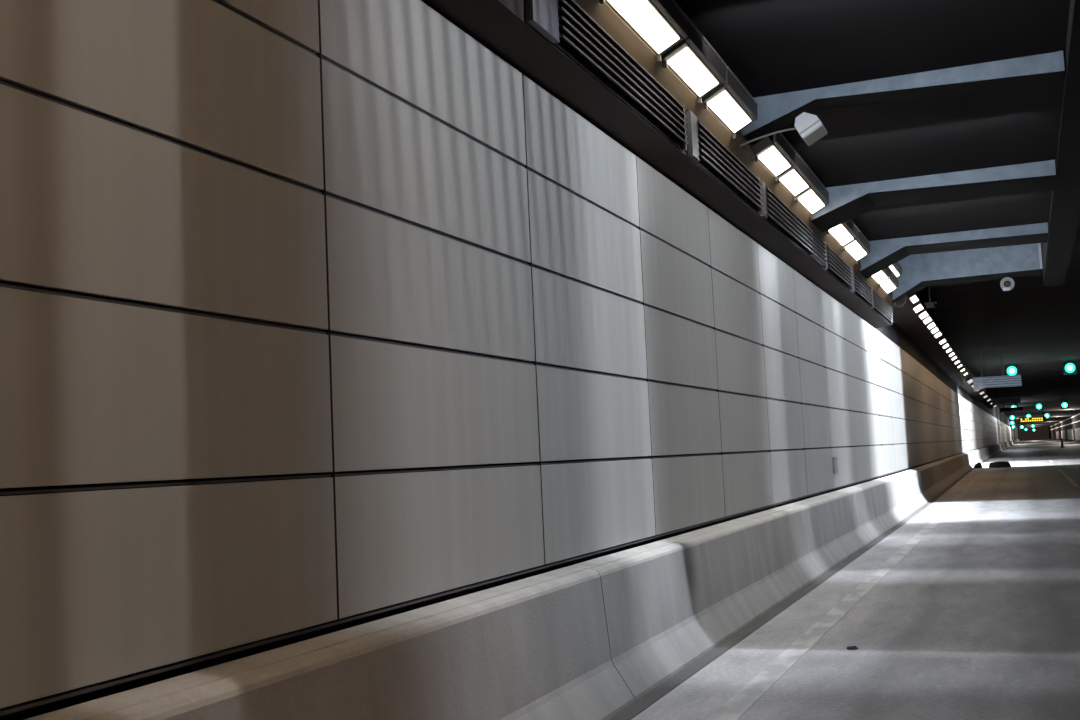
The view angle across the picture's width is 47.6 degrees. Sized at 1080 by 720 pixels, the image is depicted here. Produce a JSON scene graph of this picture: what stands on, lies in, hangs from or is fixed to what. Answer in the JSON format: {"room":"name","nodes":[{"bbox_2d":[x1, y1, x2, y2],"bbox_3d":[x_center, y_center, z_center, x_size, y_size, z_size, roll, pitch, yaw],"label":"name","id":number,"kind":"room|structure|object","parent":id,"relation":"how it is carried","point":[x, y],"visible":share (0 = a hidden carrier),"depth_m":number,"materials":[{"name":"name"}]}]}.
{"room":"road tunnel","nodes":[
{"label":"road tunnel","id":0,"kind":"room"},
{"bbox_2d":[0,0,1018,719],"bbox_3d":[110.274,16.840,286.036,0.560,5.820,626.000,-4,-5,21],"label":"wall","id":1,"kind":"structure","parent":0,"point":[318,318],"depth_m":5.47,"materials":[{"name":"ceramic"}]},
{"bbox_2d":[525,0,687,150],"bbox_3d":[0.579,-2.057,8.690,0.074,0.390,3.450,-4,-5,21],"label":"air vent","id":2,"kind":"object","parent":1,"relation":"attached to","point":[564,23],"visible":1,"depth_m":8.42,"materials":[{"name":"metal"}]},
{"bbox_2d":[599,0,688,61],"bbox_3d":[0.744,-2.518,8.794,0.291,0.330,1.510,-4,-5,21],"label":"light","id":3,"kind":"object","parent":1,"relation":"attached to","point":[658,23],"visible":1,"depth_m":8.96,"materials":[{"name":"white plastic"}]},
{"bbox_2d":[421,0,890,327],"bbox_3d":[1.272,-1.882,10.986,0.336,0.450,33.100,-4,-5,21],"label":"trim","id":4,"kind":"structure","parent":1,"relation":"attached to","point":[501,26],"depth_m":9.01,"materials":[{"name":"black metal"}]},
{"bbox_2d":[661,19,725,103],"bbox_3d":[1.265,-2.436,10.107,0.291,0.330,1.240,-4,-5,21],"label":"light","id":5,"kind":"object","parent":1,"relation":"attached to","point":[694,60],"visible":0.96,"depth_m":9.99,"materials":[{"name":"white plastic"}]},
{"bbox_2d":[685,111,762,213],"bbox_3d":[1.832,-1.858,11.845,0.074,0.390,2.950,-4,-5,21],"label":"air vent","id":6,"kind":"object","parent":1,"relation":"attached to","point":[703,147],"visible":1,"depth_m":11.56,"materials":[{"name":"metal"}]},
{"bbox_2d":[702,66,757,138],"bbox_3d":[1.754,-2.358,11.336,0.291,0.330,1.290,-4,-5,21],"label":"light","id":7,"kind":"object","parent":1,"relation":"attached to","point":[731,102],"visible":0.93,"depth_m":11.20,"materials":[{"name":"white plastic"}]},
{"bbox_2d":[574,0,891,305],"bbox_3d":[1.276,-2.400,10.989,0.416,0.580,33.050,-4,-5,21],"label":"trim","id":8,"kind":"structure","parent":1,"relation":"attached to","point":[604,14],"depth_m":10.89,"materials":[{"name":"grey metal"}]},
{"bbox_2d":[752,130,795,180],"bbox_3d":[2.556,-2.231,13.354,0.291,0.330,1.200,-4,-5,21],"label":"light","id":9,"kind":"object","parent":1,"relation":"attached to","point":[777,155],"visible":0.9,"depth_m":13.18,"materials":[{"name":"white plastic"}]},
{"bbox_2d":[739,112,827,146],"bbox_3d":[2.434,-2.282,12.287,0.841,0.272,0.406,-4,-5,21],"label":"floodlight","id":10,"kind":"object","parent":1,"relation":"attached to","point":[810,127],"visible":1,"depth_m":12.06,"materials":[{"name":"grey metal"}]},
{"bbox_2d":[760,181,826,265],"bbox_3d":[3.222,-1.639,15.321,0.089,0.390,4.290,-4,-5,21],"label":"air vent","id":11,"kind":"object","parent":1,"relation":"attached to","point":[775,212],"visible":0.94,"depth_m":14.94,"materials":[{"name":"metal"}]},
{"bbox_2d":[777,151,813,200],"bbox_3d":[3.006,-2.159,14.485,0.291,0.330,1.200,-4,-5,21],"label":"light","id":12,"kind":"object","parent":1,"relation":"attached to","point":[797,178],"visible":0.93,"depth_m":14.39,"materials":[{"name":"white plastic"}]},
{"bbox_2d":[796,174,828,217],"bbox_3d":[3.470,-2.086,15.654,0.291,0.330,1.280,-4,-5,21],"label":"light","id":13,"kind":"object","parent":1,"relation":"attached to","point":[813,198],"visible":0.95,"depth_m":15.54,"materials":[{"name":"white plastic"}]},
{"bbox_2d":[832,457,837,473],"bbox_3d":[4.598,1.638,19.046,0.035,0.260,0.320,-4,-5,21],"label":"wall plate","id":14,"kind":"object","parent":1,"relation":"attached to","point":[834,459],"visible":1,"depth_m":18.94,"materials":[{"name":"metal"}]},
{"bbox_2d":[823,241,852,289],"bbox_3d":[4.572,-1.424,18.737,0.074,0.390,2.790,-4,-5,21],"label":"air vent","id":15,"kind":"object","parent":1,"relation":"attached to","point":[836,267],"visible":0.85,"depth_m":18.69,"materials":[{"name":"metal"}]},
{"bbox_2d":[826,220,856,248],"bbox_3d":[4.473,-1.927,18.178,0.291,0.330,1.640,-4,-5,21],"label":"light","id":16,"kind":"object","parent":1,"relation":"attached to","point":[843,233],"visible":0.71,"depth_m":18.20,"materials":[{"name":"white plastic"}]},
{"bbox_2d":[843,228,869,263],"bbox_3d":[5.100,-1.827,19.755,0.291,0.330,1.640,-4,-5,21],"label":"light","id":17,"kind":"object","parent":1,"relation":"attached to","point":[857,248],"visible":0.93,"depth_m":19.63,"materials":[{"name":"white plastic"}]},
{"bbox_2d":[850,267,872,306],"bbox_3d":[5.625,-1.256,21.386,0.075,0.390,2.780,-4,-5,21],"label":"air vent","id":18,"kind":"object","parent":1,"relation":"attached to","point":[861,289],"visible":0.95,"depth_m":21.37,"materials":[{"name":"metal"}]},
{"bbox_2d":[869,267,890,285],"bbox_3d":[6.344,-1.629,22.886,0.293,0.330,1.490,-4,-5,21],"label":"light","id":19,"kind":"object","parent":1,"relation":"attached to","point":[884,274],"visible":0.58,"depth_m":23.03,"materials":[{"name":"white plastic"}]},
{"bbox_2d":[870,287,892,323],"bbox_3d":[6.837,-1.063,24.449,0.074,0.390,3.680,-4,-5,21],"label":"air vent","id":20,"kind":"object","parent":1,"relation":"attached to","point":[879,306],"visible":0.87,"depth_m":24.34,"materials":[{"name":"metal"}]},
{"bbox_2d":[879,270,898,295],"bbox_3d":[6.940,-1.534,24.395,0.295,0.330,1.640,-4,-5,21],"label":"light","id":21,"kind":"object","parent":1,"relation":"attached to","point":[888,284],"visible":0.96,"depth_m":24.27,"materials":[{"name":"white plastic"}]},
{"bbox_2d":[889,261,901,275],"bbox_3d":[7.074,-1.823,24.629,0.296,0.330,1.740,-4,-5,21],"label":"light","id":22,"kind":"object","parent":1,"relation":"attached to","point":[898,266],"visible":0.25,"depth_m":24.68,"materials":[{"name":"white plastic"}]},
{"bbox_2d":[910,294,918,303],"bbox_3d":[8.622,-1.421,28.462,0.318,0.234,1.200,-4,-5,21],"label":"light","id":23,"kind":"object","parent":1,"relation":"attached to","point":[913,298],"visible":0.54,"depth_m":28.28,"materials":[{"name":"white plastic"}]},
{"bbox_2d":[914,300,923,312],"bbox_3d":[9.205,-1.287,29.947,0.319,0.234,1.200,-4,-5,21],"label":"light","id":24,"kind":"object","parent":1,"relation":"attached to","point":[918,306],"visible":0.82,"depth_m":29.65,"materials":[{"name":"white plastic"}]},
{"bbox_2d":[919,308,928,319],"bbox_3d":[9.857,-1.180,31.621,0.320,0.234,1.200,-4,-5,21],"label":"light","id":25,"kind":"object","parent":1,"relation":"attached to","point":[924,313],"visible":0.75,"depth_m":31.33,"materials":[{"name":"white plastic"}]},
{"bbox_2d":[923,315,931,323],"bbox_3d":[10.398,-1.092,33.017,0.321,0.234,1.200,-4,-5,21],"label":"light","id":26,"kind":"object","parent":1,"relation":"attached to","point":[928,318],"visible":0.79,"depth_m":32.83,"materials":[{"name":"white plastic"}]},
{"bbox_2d":[927,320,935,329],"bbox_3d":[11.011,-0.991,34.600,0.322,0.234,1.200,-4,-5,21],"label":"light","id":27,"kind":"object","parent":1,"relation":"attached to","point":[932,324],"visible":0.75,"depth_m":34.34,"materials":[{"name":"white plastic"}]},
{"bbox_2d":[931,326,938,333],"bbox_3d":[11.587,-0.896,36.090,0.323,0.234,1.200,-4,-5,21],"label":"light","id":28,"kind":"object","parent":1,"relation":"attached to","point":[935,329],"visible":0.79,"depth_m":35.87,"materials":[{"name":"white plastic"}]},
{"bbox_2d":[934,330,941,337],"bbox_3d":[12.197,-0.796,37.673,0.323,0.234,1.200,-4,-5,21],"label":"light","id":29,"kind":"object","parent":1,"relation":"attached to","point":[938,333],"visible":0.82,"depth_m":37.45,"materials":[{"name":"white plastic"}]},
{"bbox_2d":[890,291,993,407],"bbox_3d":[26.777,1.580,75.439,1.030,0.500,104.100,-4,-5,21],"label":"trim","id":30,"kind":"structure","parent":1,"relation":"attached to","point":[905,317],"depth_m":37.92,"materials":[{"name":"black metal"}]},
{"bbox_2d":[939,336,945,343],"bbox_3d":[13.202,-0.630,40.282,0.324,0.234,1.200,-4,-5,21],"label":"light","id":31,"kind":"object","parent":1,"relation":"attached to","point":[943,339],"visible":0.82,"depth_m":39.86,"materials":[{"name":"white plastic"}]},
{"bbox_2d":[631,439,1079,719],"bbox_3d":[116.663,19.232,283.346,13.100,0.001,626.000,-4,-5,21],"label":"road","id":32,"kind":"structure","parent":0,"point":[980,619],"depth_m":10.15,"materials":[{"name":"grey asphalt"}]},
{"bbox_2d":[24,567,634,719],"bbox_3d":[-1.863,1.379,2.109,0.416,0.845,12.188,-4,-5,21],"label":"concrete barrier","id":33,"kind":"object","parent":32,"relation":"on","point":[536,647],"visible":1,"depth_m":5.61,"materials":[{"name":"grey concrete"}]},
{"bbox_2d":[567,490,867,700],"bbox_3d":[2.635,2.093,13.427,0.416,0.845,12.188,-4,-5,21],"label":"concrete barrier","id":34,"kind":"object","parent":32,"relation":"on","point":[669,602],"visible":0.98,"depth_m":10.14,"materials":[{"name":"grey concrete"}]},
{"bbox_2d":[608,443,1015,719],"bbox_3d":[110.913,19.676,285.603,0.555,0.006,626.000,-4,-5,21],"label":"trim","id":35,"kind":"structure","parent":32,"relation":"on","point":[628,713],"depth_m":10.06,"materials":[{"name":"concrete"}]},
{"bbox_2d":[707,473,981,719],"bbox_3d":[9.793,3.477,29.305,0.307,0.003,58.002,-4,-5,21],"label":"road marking","id":36,"kind":"object","parent":32,"relation":"on","point":[734,708],"visible":1,"depth_m":9.83,"materials":[{"name":"paint"}]},
{"bbox_2d":[846,646,857,649],"bbox_3d":[2.369,2.180,9.280,0.090,0.017,0.115,-4,-5,21],"label":"scrap","id":37,"kind":"object","parent":32,"relation":"on","point":[848,647],"visible":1,"depth_m":9.25,"materials":[{"name":"black"}]},
{"bbox_2d":[840,471,925,543],"bbox_3d":[7.116,2.808,24.752,0.454,0.845,12.188,-4,-5,21],"label":"concrete barrier","id":38,"kind":"object","parent":32,"relation":"on","point":[880,504],"visible":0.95,"depth_m":22.75,"materials":[{"name":"grey concrete"}]},
{"bbox_2d":[906,462,948,502],"bbox_3d":[11.545,3.527,36.097,0.423,0.845,12.193,-4,-5,21],"label":"concrete barrier","id":39,"kind":"object","parent":32,"relation":"on","point":[931,482],"visible":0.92,"depth_m":34.65,"materials":[{"name":"grey concrete"}]},
{"bbox_2d":[935,457,961,485],"bbox_3d":[15.918,4.251,47.464,0.417,0.845,12.194,-4,-5,21],"label":"concrete barrier","id":40,"kind":"object","parent":32,"relation":"on","point":[951,472],"visible":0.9,"depth_m":46.41,"materials":[{"name":"concrete"}]},
{"bbox_2d":[951,453,970,474],"bbox_3d":[20.300,4.973,58.827,0.425,0.845,12.192,-4,-5,21],"label":"concrete barrier","id":41,"kind":"object","parent":32,"relation":"on","point":[962,462],"visible":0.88,"depth_m":58.07,"materials":[{"name":"concrete"}]},
{"bbox_2d":[965,451,977,468],"bbox_3d":[24.747,5.691,70.166,0.434,0.845,12.188,-4,-5,21],"label":"concrete barrier","id":42,"kind":"object","parent":32,"relation":"on","point":[971,456],"visible":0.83,"depth_m":69.18,"materials":[{"name":"grey concrete"}]},
{"bbox_2d":[974,462,981,467],"bbox_3d":[23.460,5.639,65.556,0.450,0.320,0.768,-4,-5,21],"label":"debris heap","id":43,"kind":"object","parent":32,"relation":"on","point":[977,465],"visible":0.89,"depth_m":65.30,"materials":[{"name":"black"}]},
{"bbox_2d":[973,439,1019,462],"bbox_3d":[126.430,21.827,326.005,0.416,0.845,539.344,-4,-5,21],"label":"concrete barrier","id":44,"kind":"object","parent":32,"relation":"on","point":[982,454],"visible":0.96,"depth_m":106.40,"materials":[{"name":"grey concrete"}]},
{"bbox_2d":[988,461,1010,467],"bbox_3d":[24.413,5.548,64.983,1.150,0.323,0.972,-4,-5,21],"label":"debris heap","id":45,"kind":"object","parent":32,"relation":"on","point":[1000,464],"visible":0.98,"depth_m":64.61,"materials":[{"name":"black"}]},
{"bbox_2d":[1058,469,1078,486],"bbox_3d":[20.083,4.421,46.714,0.130,0.003,22.000,-4,-5,21],"label":"road marking","id":46,"kind":"object","parent":32,"relation":"on","point":[1071,481],"visible":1,"depth_m":42.53,"materials":[{"name":"paint"}]},
{"bbox_2d":[675,0,1079,427],"bbox_3d":[116.321,13.803,283.824,13.500,0.980,626.000,-4,-5,21],"label":"ceiling","id":47,"kind":"structure","parent":0,"point":[772,47],"depth_m":13.24,"materials":[{"name":"black concrete"}]},
{"bbox_2d":[741,51,1064,143],"bbox_3d":[3.530,-2.619,12.144,3.080,0.502,0.372,-4,-5,21],"label":"roof beam","id":48,"kind":"structure","parent":47,"relation":"attached to","point":[776,112],"depth_m":11.99,"materials":[{"name":"paint"}]},
{"bbox_2d":[924,287,935,308],"bbox_3d":[8.958,-1.796,28.180,0.250,1.200,0.320,-4,-5,21],"label":"fitting","id":49,"kind":"object","parent":47,"relation":"hanging from","point":[929,305],"visible":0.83,"depth_m":28.04,"materials":[{"name":"grey metal"}]},
{"bbox_2d":[811,160,1055,232],"bbox_3d":[5.182,-2.193,16.268,3.080,0.552,1.012,-4,-5,21],"label":"roof beam","id":50,"kind":"structure","parent":47,"relation":"attached to","point":[846,202],"depth_m":16.02,"materials":[{"name":"paint"}]},
{"bbox_2d":[859,222,1047,278],"bbox_3d":[7.109,-1.917,21.122,3.080,0.652,1.012,-4,-5,21],"label":"roof beam","id":51,"kind":"structure","parent":47,"relation":"attached to","point":[883,254],"depth_m":20.91,"materials":[{"name":"paint"}]},
{"bbox_2d":[892,243,1042,300],"bbox_3d":[9.342,-1.934,26.811,3.080,1.102,1.012,-4,-5,21],"label":"roof beam","id":52,"kind":"structure","parent":47,"relation":"attached to","point":[919,271],"depth_m":26.41,"materials":[{"name":"paint"}]},
{"bbox_2d":[1000,277,1013,290],"bbox_3d":[10.164,-1.668,26.604,0.290,0.341,0.160,-4,-5,21],"label":"round fitting","id":53,"kind":"object","parent":52,"relation":"hanging from","point":[1007,283],"visible":1,"depth_m":26.56,"materials":[{"name":"grey metal"}]},
{"bbox_2d":[973,354,1021,390],"bbox_3d":[23.154,0.617,62.037,2.280,1.820,0.350,-4,-5,21],"label":"sign","id":54,"kind":"object","parent":47,"relation":"hanging from","point":[979,383],"visible":1,"depth_m":61.93,"materials":[{"name":"metal"}]},
{"bbox_2d":[992,388,1020,405],"bbox_3d":[39.931,3.138,104.795,2.300,1.450,0.350,-4,-5,21],"label":"sign","id":55,"kind":"object","parent":47,"relation":"hanging from","point":[1017,399],"visible":1,"depth_m":104.70,"materials":[{"name":"metal"}]},
{"bbox_2d":[1000,403,1022,412],"bbox_3d":[53.941,5.311,140.051,2.500,1.350,0.350,-4,-5,21],"label":"ceiling panel","id":56,"kind":"object","parent":47,"relation":"hanging from","point":[1014,408],"visible":0.91,"depth_m":139.89,"materials":[{"name":"paint"}]},
{"bbox_2d":[1005,364,1018,375],"bbox_3d":[27.387,0.618,70.983,0.720,0.760,0.530,-4,-5,21],"label":"signal","id":57,"kind":"object","parent":47,"relation":"hanging from","point":[1011,369],"visible":0.77,"depth_m":70.96,"materials":[{"name":"teal glass"}]},
{"bbox_2d":[1007,366,1016,374],"bbox_3d":[27.386,0.637,70.977,0.540,0.540,0.060,-4,-5,21],"label":"lamp","id":58,"kind":"object","parent":57,"relation":"attached to","point":[1011,370],"depth_m":70.96,"materials":[{"name":"teal glass"}]},
{"bbox_2d":[1009,415,1015,420],"bbox_3d":[86.375,10.527,223.695,1.116,1.158,0.530,-4,-5,21],"label":"signal","id":59,"kind":"object","parent":47,"relation":"hanging from","point":[1011,417],"visible":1,"depth_m":223.66,"materials":[{"name":"green glass"}]},
{"bbox_2d":[1019,411,1045,422],"bbox_3d":[74.714,8.410,185.561,3.750,2.050,0.430,-4,-5,21],"label":"sign","id":60,"kind":"object","parent":47,"relation":"hanging from","point":[1041,418],"visible":0.98,"depth_m":185.33,"materials":[{"name":"yellow"}]},
{"bbox_2d":[1035,404,1042,409],"bbox_3d":[65.326,6.095,160.118,0.972,0.972,0.530,-4,-5,21],"label":"signal","id":61,"kind":"object","parent":47,"relation":"hanging from","point":[1037,406],"visible":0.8,"depth_m":160.11,"materials":[{"name":"teal glass"}]},
{"bbox_2d":[1044,413,1050,418],"bbox_3d":[91.834,10.094,221.552,1.116,1.138,0.530,-4,-5,21],"label":"signal","id":62,"kind":"object","parent":47,"relation":"hanging from","point":[1047,415],"visible":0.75,"depth_m":221.48,"materials":[{"name":"teal glass"}]},
{"bbox_2d":[1041,0,1079,286],"bbox_3d":[4.805,-3.138,10.684,0.415,0.980,35.000,-4,-5,21],"label":"girder","id":63,"kind":"object","parent":47,"relation":"attached to","point":[1064,217],"visible":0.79,"depth_m":15.54,"materials":[{"name":"black metal"}]},
{"bbox_2d":[1060,402,1068,408],"bbox_3d":[68.195,5.872,158.992,0.972,0.972,0.530,-4,-5,21],"label":"signal","id":64,"kind":"object","parent":47,"relation":"hanging from","point":[1065,405],"visible":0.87,"depth_m":158.95,"materials":[{"name":"teal glass"}]},
{"bbox_2d":[1063,360,1076,374],"bbox_3d":[30.266,0.414,69.851,0.720,0.800,0.530,-4,-5,21],"label":"signal","id":65,"kind":"object","parent":47,"relation":"hanging from","point":[1069,367],"visible":1,"depth_m":69.83,"materials":[{"name":"teal glass"}]},
{"bbox_2d":[1065,363,1074,372],"bbox_3d":[30.266,0.454,69.844,0.540,0.540,0.060,-4,-5,21],"label":"lamp","id":66,"kind":"object","parent":65,"relation":"attached to","point":[1069,367],"depth_m":69.83,"materials":[{"name":"teal"}]},
{"bbox_2d":[1018,427,1048,440],"bbox_3d":[231.535,34.628,574.274,14.300,5.950,0.300,-4,-5,21],"label":"wall","id":67,"kind":"structure","parent":0,"point":[1042,433],"depth_m":573.78,"materials":[{"name":"brown concrete"}]},
{"bbox_2d":[1048,413,1079,441],"bbox_3d":[122.491,15.892,281.239,0.260,5.820,626.000,-4,-5,21],"label":"wall","id":68,"kind":"structure","parent":0,"point":[1071,433],"depth_m":313.56,"materials":[{"name":"grey concrete"}]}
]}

